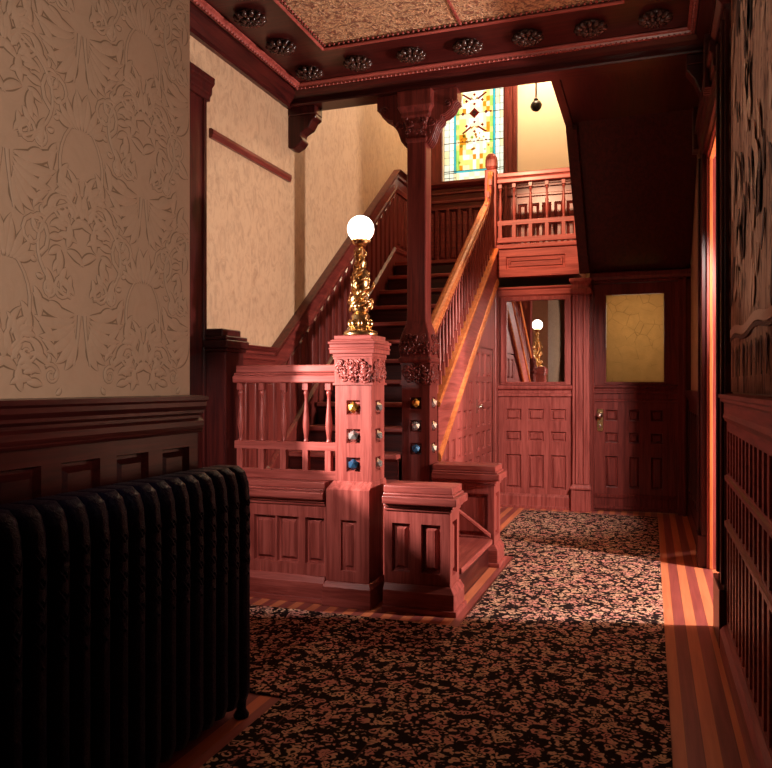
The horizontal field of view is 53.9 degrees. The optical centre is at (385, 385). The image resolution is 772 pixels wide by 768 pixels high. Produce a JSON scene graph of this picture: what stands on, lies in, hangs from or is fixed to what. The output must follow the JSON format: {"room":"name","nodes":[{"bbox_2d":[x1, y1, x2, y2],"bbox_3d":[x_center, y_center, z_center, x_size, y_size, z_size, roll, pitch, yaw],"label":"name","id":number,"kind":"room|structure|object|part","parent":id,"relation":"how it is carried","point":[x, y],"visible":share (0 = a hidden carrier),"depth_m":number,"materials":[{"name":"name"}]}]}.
{"room":"historic interior","nodes":[
{"label":"historic interior","id":0,"kind":"room"},
{"bbox_2d":[0,0,189,398],"bbox_3d":[-2.165,-0.500,0.689,1.258,3.500,5.080,0,0,19],"label":"wall","id":1,"kind":"structure","parent":0,"point":[95,94],"depth_m":2.37,"materials":[{"name":"paper"}]},
{"bbox_2d":[0,395,208,503],"bbox_3d":[-1.959,0.642,0.654,0.970,1.216,5.130,0,0,19],"label":"wainscoting","id":2,"kind":"structure","parent":1,"relation":"attached to","point":[49,446],"depth_m":2.32,"materials":[{"name":"brown wood"}]},
{"bbox_2d":[233,9,266,27],"bbox_3d":[-0.824,-2.220,4.606,0.206,0.060,0.206,0,0,-15],"label":"rosette","id":3,"kind":"object","parent":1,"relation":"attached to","point":[249,18],"visible":1,"depth_m":4.57,"materials":[{"name":"brown wood"}]},
{"bbox_2d":[265,38,296,55],"bbox_3d":[-0.690,-2.220,4.993,0.206,0.060,0.206,0,0,2],"label":"rosette","id":4,"kind":"object","parent":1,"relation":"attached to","point":[278,46],"visible":1,"depth_m":4.95,"materials":[{"name":"brown wood"}]},
{"bbox_2d":[295,65,323,80],"bbox_3d":[-0.545,-2.220,5.409,0.206,0.060,0.206,0,0,19],"label":"rosette","id":5,"kind":"object","parent":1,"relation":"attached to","point":[308,72],"visible":1,"depth_m":5.37,"materials":[{"name":"brown wood"}]},
{"bbox_2d":[343,55,372,70],"bbox_3d":[-0.195,-2.220,5.244,0.206,0.060,0.206,0,0,-32],"label":"rosette","id":6,"kind":"object","parent":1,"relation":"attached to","point":[355,62],"visible":1,"depth_m":5.20,"materials":[{"name":"brown wood"}]},
{"bbox_2d":[396,47,425,63],"bbox_3d":[0.169,-2.220,5.118,0.206,0.060,0.206,0,0,40],"label":"rosette","id":7,"kind":"object","parent":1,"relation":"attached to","point":[407,55],"visible":1,"depth_m":5.08,"materials":[{"name":"brown wood"}]},
{"bbox_2d":[190,0,698,89],"bbox_3d":[-0.211,-2.226,2.799,2.765,0.043,5.150,0,0,19],"label":"trim","id":8,"kind":"structure","parent":1,"relation":"attached to","point":[203,5],"depth_m":5.06,"materials":[{"name":"brown wood"}]},
{"bbox_2d":[205,0,689,82],"bbox_3d":[-0.627,-2.260,1.594,2.970,0.020,7.800,0,0,19],"label":"trim","id":9,"kind":"structure","parent":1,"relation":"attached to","point":[621,19],"depth_m":4.87,"materials":[{"name":"brown wood"}]},
{"bbox_2d":[273,0,624,50],"bbox_3d":[-0.704,-2.254,1.332,1.925,0.036,7.255,0,0,19],"label":"trim","id":10,"kind":"structure","parent":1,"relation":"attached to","point":[277,2],"depth_m":4.71,"materials":[{"name":"brown wood"}]},
{"bbox_2d":[190,0,715,108],"bbox_3d":[-0.627,-2.175,1.594,2.970,0.150,7.800,0,0,19],"label":"trim","id":11,"kind":"structure","parent":1,"relation":"attached to","point":[203,28],"depth_m":4.86,"materials":[{"name":"brown wood"}]},
{"bbox_2d":[452,38,482,55],"bbox_3d":[0.537,-2.220,4.990,0.206,0.060,0.206,0,0,23],"label":"rosette","id":12,"kind":"object","parent":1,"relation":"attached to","point":[466,46],"visible":1,"depth_m":4.95,"materials":[{"name":"brown wood"}]},
{"bbox_2d":[511,29,543,46],"bbox_3d":[0.906,-2.220,4.862,0.206,0.060,0.206,0,0,6],"label":"rosette","id":13,"kind":"object","parent":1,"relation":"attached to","point":[526,37],"visible":1,"depth_m":4.82,"materials":[{"name":"brown wood"}]},
{"bbox_2d":[573,19,607,37],"bbox_3d":[1.274,-2.220,4.734,0.206,0.060,0.206,0,0,-11],"label":"rosette","id":14,"kind":"object","parent":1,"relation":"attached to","point":[590,28],"visible":1,"depth_m":4.70,"materials":[{"name":"brown wood"}]},
{"bbox_2d":[638,9,672,28],"bbox_3d":[1.633,-2.220,4.609,0.206,0.060,0.206,0,0,-28],"label":"rosette","id":15,"kind":"object","parent":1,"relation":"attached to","point":[657,18],"visible":1,"depth_m":4.57,"materials":[{"name":"brown wood"}]},
{"bbox_2d":[190,35,406,480],"bbox_3d":[-0.714,-1.600,6.325,0.300,5.700,6.520,0,0,19],"label":"wall","id":16,"kind":"structure","parent":0,"point":[270,238],"depth_m":5.55,"materials":[{"name":"paint"}]},
{"bbox_2d":[190,62,214,467],"bbox_3d":[-1.352,-0.475,4.138,0.250,2.850,1.210,0,0,19],"label":"door frame","id":17,"kind":"structure","parent":16,"relation":"in","point":[202,83],"depth_m":4.58,"materials":[{"name":"brown wood"}]},
{"bbox_2d":[209,128,291,181],"bbox_3d":[-0.909,-1.580,5.260,0.030,0.060,1.100,0,0,19],"label":"trim","id":18,"kind":"structure","parent":16,"relation":"attached to","point":[214,135],"depth_m":5.16,"materials":[{"name":"brown wood"}]},
{"bbox_2d":[243,193,406,468],"bbox_3d":[-0.310,-0.580,6.962,0.045,3.060,4.450,0,0,19],"label":"trim","id":19,"kind":"structure","parent":16,"relation":"attached to","point":[387,246],"depth_m":6.30,"materials":[{"name":"brown wood"}]},
{"bbox_2d":[243,169,406,364],"bbox_3d":[-0.291,-1.180,6.971,0.075,2.290,4.420,0,0,19],"label":"trim","id":20,"kind":"structure","parent":16,"relation":"attached to","point":[295,329],"depth_m":6.22,"materials":[{"name":"brown wood"}]},
{"bbox_2d":[288,53,702,152],"bbox_3d":[0.678,-1.957,5.349,2.970,0.310,0.130,0,0,19],"label":"trim","id":21,"kind":"structure","parent":16,"relation":"attached to","point":[303,121],"depth_m":5.74,"materials":[{"name":"brown wood"}]},
{"bbox_2d":[290,32,702,110],"bbox_3d":[0.669,-2.291,5.323,2.970,0.358,0.205,0,0,19],"label":"trim","id":22,"kind":"structure","parent":16,"relation":"attached to","point":[670,51],"depth_m":5.20,"materials":[{"name":"brown wood"}]},
{"bbox_2d":[279,0,606,45],"bbox_3d":[0.915,-2.360,1.111,6.800,0.180,7.900,0,0,19],"label":"ceiling","id":23,"kind":"structure","parent":0,"point":[332,21],"depth_m":4.62,"materials":[{"name":"paint"}]},
{"bbox_2d":[158,507,749,767],"bbox_3d":[1.506,1.310,2.812,6.800,0.120,11.500,0,0,19],"label":"floor","id":24,"kind":"structure","parent":0,"point":[704,725],"depth_m":3.46,"materials":[{"name":"brown wood"}]},
{"bbox_2d":[0,465,250,767],"bbox_3d":[-0.938,0.777,1.964,0.213,0.945,2.049,0,0,19],"label":"radiator","id":25,"kind":"object","parent":24,"relation":"on","point":[125,606],"visible":1,"depth_m":2.19,"materials":[{"name":"black metal"}]},
{"bbox_2d":[203,328,248,466],"bbox_3d":[-1.002,0.450,4.726,0.195,1.600,0.270,0,0,19],"label":"newel post","id":26,"kind":"object","parent":24,"relation":"on","point":[225,348],"visible":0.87,"depth_m":4.63,"materials":[{"name":"brown wood"}]},
{"bbox_2d":[247,477,332,603],"bbox_3d":[-0.627,0.904,4.583,0.657,0.698,0.278,0,0,19],"label":"wall","id":27,"kind":"structure","parent":24,"relation":"on","point":[288,516],"depth_m":4.46,"materials":[{"name":"brown wood"}]},
{"bbox_2d":[233,365,334,480],"bbox_3d":[-0.602,0.215,4.571,0.683,0.680,0.090,0,0,19],"label":"balustrade","id":28,"kind":"object","parent":27,"relation":"on","point":[260,374],"visible":0.93,"depth_m":4.55,"materials":[{"name":"brown wood"}]},
{"bbox_3d":[-0.602,-0.072,4.571,0.683,0.105,0.090,0,0,19],"label":"handrail","id":29,"kind":"part","parent":28,"relation":"part of","materials":[{"name":"brown wood"}]},
{"bbox_3d":[-0.602,0.357,4.571,0.683,0.050,0.040,0,0,19],"label":"cross rail","id":30,"kind":"part","parent":28,"relation":"part of","materials":[{"name":"brown wood"}]},
{"bbox_3d":[-0.602,0.527,4.571,0.683,0.055,0.044,0,0,19],"label":"rail","id":31,"kind":"part","parent":28,"relation":"part of","materials":[{"name":"brown wood"}]},
{"bbox_2d":[322,335,390,609],"bbox_3d":[-0.164,0.480,4.437,0.308,1.540,0.345,0,0,19],"label":"newel post","id":32,"kind":"object","parent":24,"relation":"on","point":[354,505],"visible":0.99,"depth_m":4.33,"materials":[{"name":"brown wood"}]},
{"bbox_2d":[344,215,377,335],"bbox_3d":[-0.148,-0.643,4.445,0.200,0.705,0.200,0,0,19],"label":"lamp","id":33,"kind":"object","parent":32,"relation":"on","point":[360,228],"visible":1,"depth_m":4.40,"materials":[{"name":"gold metal"}]},
{"bbox_3d":[-0.148,-0.918,4.445,0.156,0.156,0.156,0,0,19],"label":"lamp shade","id":34,"kind":"part","parent":33,"relation":"part of","materials":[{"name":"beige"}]},
{"bbox_3d":[-0.146,-0.623,4.439,0.163,0.405,0.161,0,0,19],"label":"stem","id":35,"kind":"part","parent":33,"relation":"part of","materials":[{"name":"gold metal"}]},
{"bbox_2d":[377,87,461,481],"bbox_3d":[0.241,-0.431,5.530,0.616,3.362,0.264,0,0,19],"label":"column","id":36,"kind":"structure","parent":24,"relation":"on","point":[419,116],"depth_m":5.45,"materials":[{"name":"brown wood"}]},
{"bbox_2d":[382,480,467,617],"bbox_3d":[0.221,0.904,4.289,0.428,0.698,0.278,0,0,19],"label":"parapet","id":37,"kind":"object","parent":24,"relation":"on","point":[421,519],"visible":1,"depth_m":4.20,"materials":[{"name":"brown wood"}]},
{"bbox_2d":[200,510,672,767],"bbox_3d":[-0.319,1.246,2.816,2.590,0.008,10.210,0,0,19],"label":"carpet","id":38,"kind":"object","parent":24,"relation":"on","point":[560,662],"visible":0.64,"depth_m":3.32,"materials":[{"name":"carpet"}]},
{"bbox_2d":[431,461,506,567],"bbox_3d":[0.594,0.904,5.424,0.488,0.698,0.288,0,0,19],"label":"parapet","id":39,"kind":"object","parent":24,"relation":"on","point":[481,481],"visible":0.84,"depth_m":5.31,"materials":[{"name":"brown wood"}]},
{"bbox_2d":[459,509,490,537],"bbox_3d":[0.569,0.920,5.294,0.320,0.260,0.025,0,0,19],"label":"trim","id":40,"kind":"structure","parent":39,"relation":"attached to","point":[461,512],"depth_m":5.27,"materials":[{"name":"brown wood"}]},
{"bbox_2d":[459,537,491,594],"bbox_3d":[-0.137,1.050,5.044,1.530,0.400,0.890,0,0,19],"label":"platform","id":41,"kind":"object","parent":24,"relation":"on","point":[473,552],"visible":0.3,"depth_m":4.85,"materials":[{"name":"brown wood"}]},
{"bbox_2d":[289,258,585,483],"bbox_3d":[0.696,-0.230,6.909,1.880,2.160,3.770,0,0,19],"label":"staircase","id":42,"kind":"structure","parent":41,"relation":"on","point":[389,319],"depth_m":6.76,"materials":[{"name":"brown wood"}]},
{"bbox_2d":[431,171,498,461],"bbox_3d":[0.719,-0.819,6.686,0.113,2.763,2.349,0,0,19],"label":"balustrade","id":43,"kind":"object","parent":42,"relation":"on","point":[476,295],"visible":0.95,"depth_m":6.48,"materials":[{"name":"brown wood"}]},
{"bbox_3d":[0.700,-1.282,6.693,0.072,1.837,2.349,0,0,19],"label":"handrail","id":44,"kind":"part","parent":43,"relation":"part of","materials":[{"name":"brown wood"}]},
{"bbox_3d":[0.772,-0.269,6.700,0.022,1.662,2.275,0,0,19],"label":"string moulding","id":45,"kind":"part","parent":43,"relation":"part of","materials":[{"name":"brown wood"}]},
{"bbox_2d":[496,167,579,278],"bbox_3d":[1.541,-1.650,7.722,0.820,1.070,0.140,0,0,19],"label":"balustrade","id":46,"kind":"object","parent":42,"relation":"on","point":[558,258],"visible":0.84,"depth_m":7.69,"materials":[{"name":"brown wood"}]},
{"bbox_3d":[1.541,-2.132,7.722,0.820,0.105,0.090,0,0,19],"label":"handrail","id":47,"kind":"part","parent":46,"relation":"part of","materials":[{"name":"brown wood"}]},
{"bbox_3d":[1.541,-1.675,7.722,0.820,0.050,0.040,0,0,19],"label":"cross rail","id":48,"kind":"part","parent":46,"relation":"part of","materials":[{"name":"brown wood"}]},
{"bbox_3d":[1.541,-1.498,7.722,0.820,0.055,0.044,0,0,19],"label":"rail","id":49,"kind":"part","parent":46,"relation":"part of","materials":[{"name":"brown wood"}]},
{"bbox_2d":[485,153,497,462],"bbox_3d":[1.090,-0.576,7.865,0.122,3.652,0.116,0,0,19],"label":"newel post","id":50,"kind":"object","parent":24,"relation":"on","point":[491,162],"visible":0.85,"depth_m":7.81,"materials":[{"name":"brown wood"}]},
{"bbox_2d":[437,298,494,462],"bbox_3d":[0.723,0.102,6.714,0.040,2.295,2.280,0,0,19],"label":"wall","id":51,"kind":"structure","parent":0,"point":[460,447],"depth_m":6.69,"materials":[{"name":"brown wood"}]},
{"bbox_2d":[475,347,491,462],"bbox_3d":[0.953,0.415,7.280,0.090,1.550,0.800,0,0,19],"label":"door","id":52,"kind":"structure","parent":51,"relation":"in","point":[483,358],"depth_m":7.30,"materials":[{"name":"brown wood"}]},
{"bbox_3d":[0.862,0.185,6.973,0.060,0.130,0.080,0,0,19],"label":"latch handle","id":53,"kind":"part","parent":52,"relation":"part of","materials":[{"name":"silver metal"}]},
{"bbox_2d":[443,81,589,287],"bbox_3d":[2.007,-1.600,8.672,3.300,5.700,0.300,0,0,19],"label":"wall","id":54,"kind":"structure","parent":0,"point":[542,139],"depth_m":8.60,"materials":[{"name":"beige paint"}]},
{"bbox_2d":[431,86,517,244],"bbox_3d":[1.012,-2.752,8.856,1.048,2.804,0.125,0,0,19],"label":"window","id":55,"kind":"structure","parent":54,"relation":"in","point":[486,122],"depth_m":8.88,"materials":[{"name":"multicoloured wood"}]},
{"bbox_3d":[1.033,-3.200,8.908,0.725,1.580,0.013,0,0,19],"label":"stained pane","id":56,"kind":"part","parent":55,"relation":"part of","materials":[{"name":"multicoloured glass"}]},
{"bbox_2d":[431,178,575,259],"bbox_3d":[1.328,-1.855,8.698,2.000,1.090,0.095,0,0,19],"label":"wainscoting","id":57,"kind":"structure","parent":54,"relation":"attached to","point":[455,204],"depth_m":8.84,"materials":[{"name":"brown wood"}]},
{"bbox_2d":[497,295,571,509],"bbox_3d":[1.537,0.121,7.813,0.757,2.262,0.170,0,0,19],"label":"wall","id":58,"kind":"structure","parent":0,"point":[535,421],"depth_m":7.77,"materials":[{"name":"brown wood"}]},
{"bbox_2d":[498,285,571,297],"bbox_3d":[1.524,-0.965,7.754,0.770,0.100,0.050,0,0,19],"label":"trim","id":59,"kind":"structure","parent":58,"relation":"attached to","point":[553,290],"depth_m":7.74,"materials":[{"name":"brown wood"}]},
{"bbox_2d":[500,295,571,384],"bbox_3d":[1.525,-0.464,7.758,0.716,0.903,0.042,0,0,19],"label":"wall mirror","id":60,"kind":"object","parent":58,"relation":"attached to","point":[535,331],"visible":1,"depth_m":7.77,"materials":[{"name":"brown mirror"}]},
{"bbox_2d":[569,277,592,511],"bbox_3d":[1.962,0.090,7.629,0.220,2.320,0.240,0,0,19],"label":"trim","id":61,"kind":"structure","parent":58,"relation":"attached to","point":[580,291],"depth_m":7.55,"materials":[{"name":"brown wood"}]},
{"bbox_2d":[691,157,771,396],"bbox_3d":[1.506,-1.600,2.706,0.330,5.700,11.300,0,0,19],"label":"wall","id":62,"kind":"structure","parent":0,"point":[694,248],"depth_m":6.54,"materials":[{"name":"wood"}]},
{"bbox_2d":[551,64,699,273],"bbox_3d":[2.027,-1.790,6.284,1.025,1.360,2.498,0,0,19],"label":"stair","id":63,"kind":"structure","parent":62,"relation":"attached to","point":[632,164],"depth_m":6.49,"materials":[{"name":"brown wood"}]},
{"bbox_2d":[594,281,677,513],"bbox_3d":[2.450,0.111,7.468,0.783,2.255,0.134,0,0,19],"label":"door","id":64,"kind":"structure","parent":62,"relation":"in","point":[636,324],"depth_m":7.49,"materials":[{"name":"brown wood"}]},
{"bbox_3d":[2.140,0.340,7.592,0.060,0.220,0.012,0,0,19],"label":"lock plate","id":65,"kind":"part","parent":64,"relation":"part of","materials":[{"name":"gold metal"}]},
{"bbox_3d":[2.126,0.341,7.551,0.057,0.162,0.079,0,0,19],"label":"knob","id":66,"kind":"part","parent":64,"relation":"part of","materials":[{"name":"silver metal"}]},
{"bbox_3d":[2.457,-0.471,7.508,0.541,0.865,0.006,0,0,19],"label":"glass","id":67,"kind":"part","parent":64,"relation":"part of","materials":[{"name":"yellow glass"}]},
{"bbox_2d":[590,264,690,515],"bbox_3d":[2.656,-0.125,7.449,1.271,2.750,0.205,0,0,19],"label":"trim","id":68,"kind":"structure","parent":62,"relation":"attached to","point":[683,276],"depth_m":7.32,"materials":[{"name":"brown wood"}]},
{"bbox_2d":[685,390,697,527],"bbox_3d":[2.578,0.645,6.361,0.056,1.210,1.990,0,0,19],"label":"trim","id":69,"kind":"structure","parent":62,"relation":"attached to","point":[692,396],"depth_m":6.60,"materials":[{"name":"brown wood"}]},
{"bbox_2d":[687,501,697,543],"bbox_3d":[2.585,1.170,6.359,0.030,0.160,1.990,0,0,19],"label":"baseboard","id":70,"kind":"structure","parent":62,"relation":"attached to","point":[691,519],"depth_m":6.58,"materials":[{"name":"brown wood"}]},
{"bbox_2d":[692,33,718,156],"bbox_3d":[1.988,-1.770,4.724,0.085,0.360,1.570,0,0,19],"label":"trim","id":71,"kind":"structure","parent":62,"relation":"attached to","point":[704,115],"depth_m":4.53,"materials":[{"name":"brown wood"}]},
{"bbox_2d":[707,118,715,569],"bbox_3d":[2.141,-0.170,4.523,0.343,2.840,1.356,0,0,19],"label":"trim","id":72,"kind":"structure","parent":62,"relation":"attached to","point":[711,153],"depth_m":5.18,"materials":[{"name":"brown wood"}]},
{"bbox_2d":[696,0,732,648],"bbox_3d":[1.919,-0.300,4.505,0.070,3.100,1.970,0,0,19],"label":"trim","id":73,"kind":"structure","parent":62,"relation":"attached to","point":[720,31],"depth_m":3.87,"materials":[{"name":"brown wood"}]},
{"bbox_2d":[718,393,771,761],"bbox_3d":[0.539,0.642,0.522,0.065,1.215,6.500,0,0,19],"label":"wainscoting","id":74,"kind":"structure","parent":62,"relation":"attached to","point":[748,524],"depth_m":2.75,"materials":[{"name":"brown wood"}]},
{"bbox_2d":[720,625,771,767],"bbox_3d":[0.538,1.185,0.512,0.060,0.130,6.480,0,0,19],"label":"baseboard","id":75,"kind":"structure","parent":62,"relation":"attached to","point":[756,749],"depth_m":2.74,"materials":[{"name":"brown wood"}]},
{"bbox_2d":[730,0,771,394],"bbox_3d":[1.254,-1.011,2.521,0.018,2.078,2.185,0,0,19],"label":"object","id":76,"kind":"structure","parent":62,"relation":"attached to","point":[751,20],"depth_m":2.85,"materials":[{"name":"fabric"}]},
{"bbox_3d":[1.307,-4.425,7.115,3.600,0.150,3.700,0,0,19],"label":"ceiling","id":77,"kind":"structure","parent":0,"visible":0},
{"bbox_2d":[530,83,541,111],"bbox_3d":[1.604,-3.642,8.123,0.490,1.416,0.150,0,0,19],"label":"hanging lamp","id":78,"kind":"object","parent":77,"relation":"hanging from","point":[536,105],"visible":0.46,"depth_m":8.10,"materials":[{"name":"brown metal"}]}
]}

